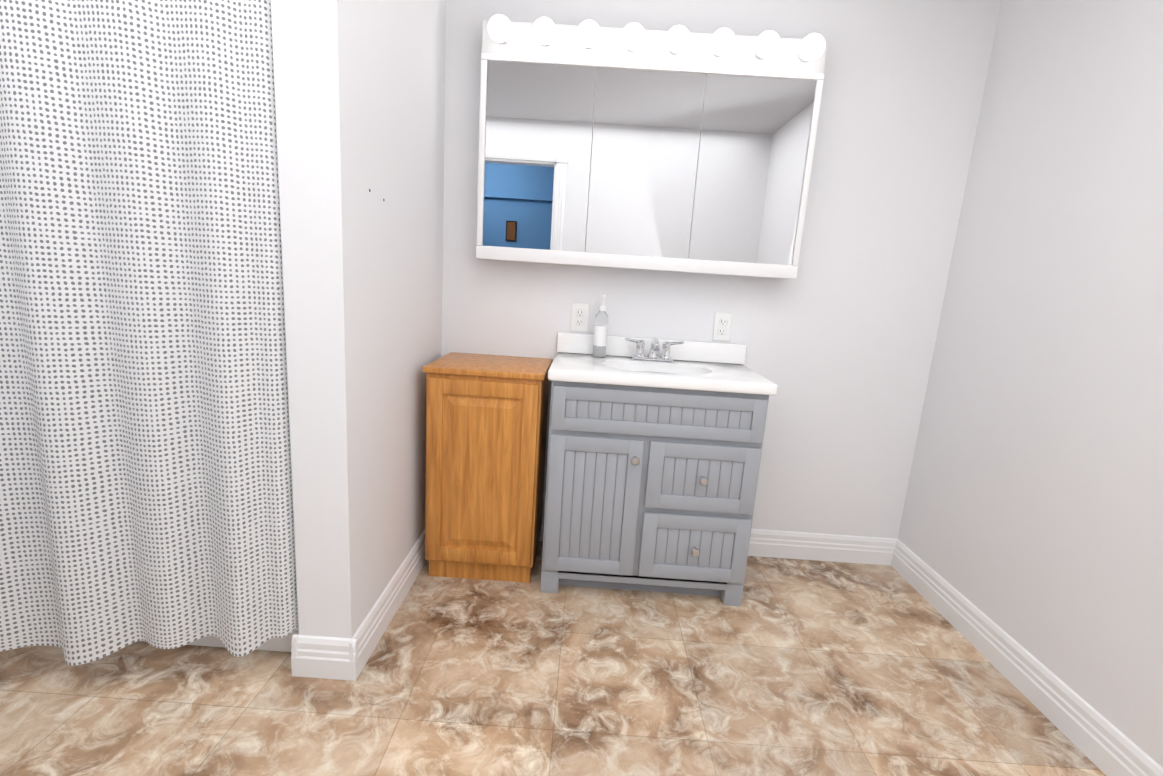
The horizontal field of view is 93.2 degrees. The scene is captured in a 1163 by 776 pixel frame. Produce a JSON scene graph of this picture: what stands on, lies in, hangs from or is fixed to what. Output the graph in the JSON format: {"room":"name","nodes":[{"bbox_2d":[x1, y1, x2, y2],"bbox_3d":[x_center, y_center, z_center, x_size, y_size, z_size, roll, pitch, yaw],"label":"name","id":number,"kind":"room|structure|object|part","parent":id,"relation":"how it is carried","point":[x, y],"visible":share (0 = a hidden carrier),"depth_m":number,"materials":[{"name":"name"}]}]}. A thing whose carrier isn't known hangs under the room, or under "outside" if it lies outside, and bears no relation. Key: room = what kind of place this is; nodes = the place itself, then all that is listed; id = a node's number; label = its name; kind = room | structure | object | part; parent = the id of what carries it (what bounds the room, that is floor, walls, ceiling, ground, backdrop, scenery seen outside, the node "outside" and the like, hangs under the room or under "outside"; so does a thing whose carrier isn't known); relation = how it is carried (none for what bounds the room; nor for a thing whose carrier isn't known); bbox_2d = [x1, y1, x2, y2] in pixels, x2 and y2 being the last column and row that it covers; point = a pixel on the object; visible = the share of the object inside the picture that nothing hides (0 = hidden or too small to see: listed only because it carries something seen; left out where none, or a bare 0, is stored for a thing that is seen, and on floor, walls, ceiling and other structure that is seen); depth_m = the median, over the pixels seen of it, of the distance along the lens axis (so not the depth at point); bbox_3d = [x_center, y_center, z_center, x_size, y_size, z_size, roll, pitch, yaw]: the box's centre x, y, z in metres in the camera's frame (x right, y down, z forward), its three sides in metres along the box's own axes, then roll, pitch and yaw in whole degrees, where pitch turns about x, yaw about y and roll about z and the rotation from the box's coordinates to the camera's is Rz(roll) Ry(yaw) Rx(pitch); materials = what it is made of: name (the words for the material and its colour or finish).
{"room":"bathroom","nodes":[
{"label":"bathroom","id":0,"kind":"room"},
{"bbox_2d":[271,0,445,638],"bbox_3d":[-0.647,-0.454,1.783,0.150,2.430,0.906,4,12,1],"label":"wall","id":1,"kind":"structure","parent":0,"point":[360,97],"depth_m":1.50,"materials":[{"name":"white paint"}]},
{"bbox_2d":[339,530,426,680],"bbox_3d":[-0.637,0.686,1.985,0.017,0.122,0.883,4,12,1],"label":"baseboard","id":2,"kind":"structure","parent":1,"relation":"attached to","point":[354,653],"depth_m":1.73,"materials":[{"name":"white wood"}]},
{"bbox_2d":[0,541,1105,775],"bbox_3d":[-0.750,1.105,0.329,4.420,0.050,4.620,4,12,1],"label":"floor","id":3,"kind":"structure","parent":0,"point":[794,667],"depth_m":1.54,"materials":[{"name":"tile"}]},
{"bbox_2d":[142,625,298,651],"bbox_3d":[-1.509,0.635,2.059,1.424,0.082,0.832,4,12,1],"label":"shower pan","id":4,"kind":"object","parent":3,"relation":"on","point":[283,644],"depth_m":1.65,"materials":[{"name":"white ceramic"}]},
{"bbox_2d":[423,352,552,582],"bbox_3d":[-0.365,0.304,2.190,0.430,0.822,0.391,4,12,1],"label":"base cabinet","id":5,"kind":"object","parent":3,"relation":"on","point":[486,423],"visible":0.98,"depth_m":2.00,"materials":[{"name":"brown wood"}]},
{"bbox_2d":[540,332,777,605],"bbox_3d":[0.255,0.297,2.136,0.777,0.934,0.467,4,12,1],"label":"bathroom vanity","id":6,"kind":"object","parent":3,"relation":"on","point":[652,489],"depth_m":1.95,"materials":[{"name":"grey paint"}]},
{"bbox_2d":[592,294,607,356],"bbox_3d":[0.078,-0.247,2.186,0.054,0.249,0.069,4,12,1],"label":"soap bottle","id":7,"kind":"object","parent":6,"relation":"on","point":[600,333],"visible":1,"depth_m":2.18,"materials":[{"name":"white plastic"}]},
{"bbox_2d":[625,337,683,362],"bbox_3d":[0.285,-0.149,2.147,0.233,0.100,0.149,4,12,1],"label":"faucet","id":8,"kind":"object","parent":6,"relation":"on","point":[652,355],"visible":1,"depth_m":2.18,"materials":[{"name":"silver metal"}]},
{"bbox_3d":[0.279,-0.070,2.069,0.777,0.186,0.450,4,12,1],"label":"bathroom vanity top","id":9,"kind":"part","parent":6,"relation":"part of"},
{"bbox_2d":[538,514,894,565],"bbox_3d":[0.363,0.658,2.438,2.000,0.122,0.017,4,12,1],"label":"baseboard","id":10,"kind":"structure","parent":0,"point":[763,543],"depth_m":2.43,"materials":[{"name":"white wood"}]},
{"bbox_2d":[442,0,1000,538],"bbox_3d":[-0.336,-0.536,2.283,3.850,2.430,0.120,4,12,1],"label":"wall","id":11,"kind":"structure","parent":0,"point":[838,336],"depth_m":2.21,"materials":[{"name":"white paint"}]},
{"bbox_2d":[571,303,588,331],"bbox_3d":[-0.007,-0.290,2.258,0.070,0.114,0.010,4,12,1],"label":"electrical outlet","id":12,"kind":"object","parent":11,"relation":"attached to","point":[579,317],"visible":1,"depth_m":2.26,"materials":[{"name":"white plastic"}]},
{"bbox_2d":[476,20,827,278],"bbox_3d":[0.234,-0.869,2.068,1.220,0.825,0.138,4,12,1],"label":"upper cabinet","id":13,"kind":"object","parent":11,"relation":"attached to","point":[653,152],"visible":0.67,"depth_m":2.01,"materials":[{"name":"white"}]},
{"bbox_2d":[488,14,511,41],"bbox_3d":[-0.281,-1.231,1.884,0.078,0.077,0.089,-4,14,-35],"label":"vanity light","id":14,"kind":"object","parent":13,"relation":"attached to","point":[499,27],"depth_m":1.85,"materials":[{"name":"white glass"}]},
{"bbox_2d":[533,17,555,44],"bbox_3d":[-0.130,-1.221,1.883,0.078,0.077,0.089,-4,14,-35],"label":"vanity light","id":15,"kind":"object","parent":13,"relation":"attached to","point":[544,30],"depth_m":1.85,"materials":[{"name":"white glass"}]},
{"bbox_2d":[577,20,599,47],"bbox_3d":[0.023,-1.211,1.881,0.078,0.077,0.089,-4,14,-35],"label":"vanity light","id":16,"kind":"object","parent":13,"relation":"attached to","point":[588,33],"depth_m":1.85,"materials":[{"name":"white glass"}]},
{"bbox_2d":[622,23,644,49],"bbox_3d":[0.175,-1.201,1.880,0.078,0.077,0.089,-4,14,-35],"label":"vanity light","id":17,"kind":"object","parent":13,"relation":"attached to","point":[633,35],"depth_m":1.85,"materials":[{"name":"white glass"}]},
{"bbox_2d":[666,25,689,52],"bbox_3d":[0.327,-1.191,1.878,0.078,0.077,0.089,-4,14,-35],"label":"vanity light","id":18,"kind":"object","parent":13,"relation":"attached to","point":[678,37],"depth_m":1.85,"materials":[{"name":"white glass"}]},
{"bbox_2d":[711,28,734,55],"bbox_3d":[0.479,-1.180,1.877,0.078,0.077,0.089,-4,14,-35],"label":"vanity light","id":19,"kind":"object","parent":13,"relation":"attached to","point":[723,40],"depth_m":1.85,"materials":[{"name":"white glass"}]},
{"bbox_2d":[755,31,779,57],"bbox_3d":[0.631,-1.170,1.875,0.078,0.077,0.089,-4,14,-35],"label":"vanity light","id":20,"kind":"object","parent":13,"relation":"attached to","point":[768,43],"depth_m":1.85,"materials":[{"name":"white glass"}]},
{"bbox_2d":[800,33,824,60],"bbox_3d":[0.783,-1.160,1.874,0.078,0.077,0.089,-4,14,-35],"label":"vanity light","id":21,"kind":"object","parent":13,"relation":"attached to","point":[812,46],"depth_m":1.84,"materials":[{"name":"white glass"}]},
{"bbox_2d":[712,312,731,340],"bbox_3d":[0.578,-0.251,2.253,0.070,0.114,0.010,4,12,1],"label":"electrical outlet","id":22,"kind":"object","parent":11,"relation":"attached to","point":[722,327],"visible":1,"depth_m":2.25,"materials":[{"name":"white plastic"}]},
{"bbox_2d":[898,0,1162,767],"bbox_3d":[1.488,-0.095,0.702,0.120,2.430,3.070,4,12,1],"label":"wall","id":23,"kind":"structure","parent":0,"point":[1031,523],"depth_m":1.65,"materials":[{"name":"white paint"}]},
{"bbox_2d":[891,539,1162,775],"bbox_3d":[1.348,1.017,0.992,0.017,0.122,2.950,4,12,1],"label":"baseboard","id":24,"kind":"structure","parent":23,"relation":"attached to","point":[1105,746],"depth_m":1.66,"materials":[{"name":"white wood"}]},
{"bbox_3d":[-1.401,-1.119,1.160,1.433,0.074,0.187,4,12,1],"label":"curtain rod","id":25,"kind":"object","parent":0,"visible":0},
{"bbox_2d":[0,0,298,665],"bbox_3d":[-1.460,-0.201,1.319,1.406,1.792,0.190,4,12,1],"label":"shower curtain","id":26,"kind":"object","parent":25,"relation":"hanging from","point":[146,491],"visible":1,"depth_m":1.32,"materials":[{"name":"white fabric"}]}
]}

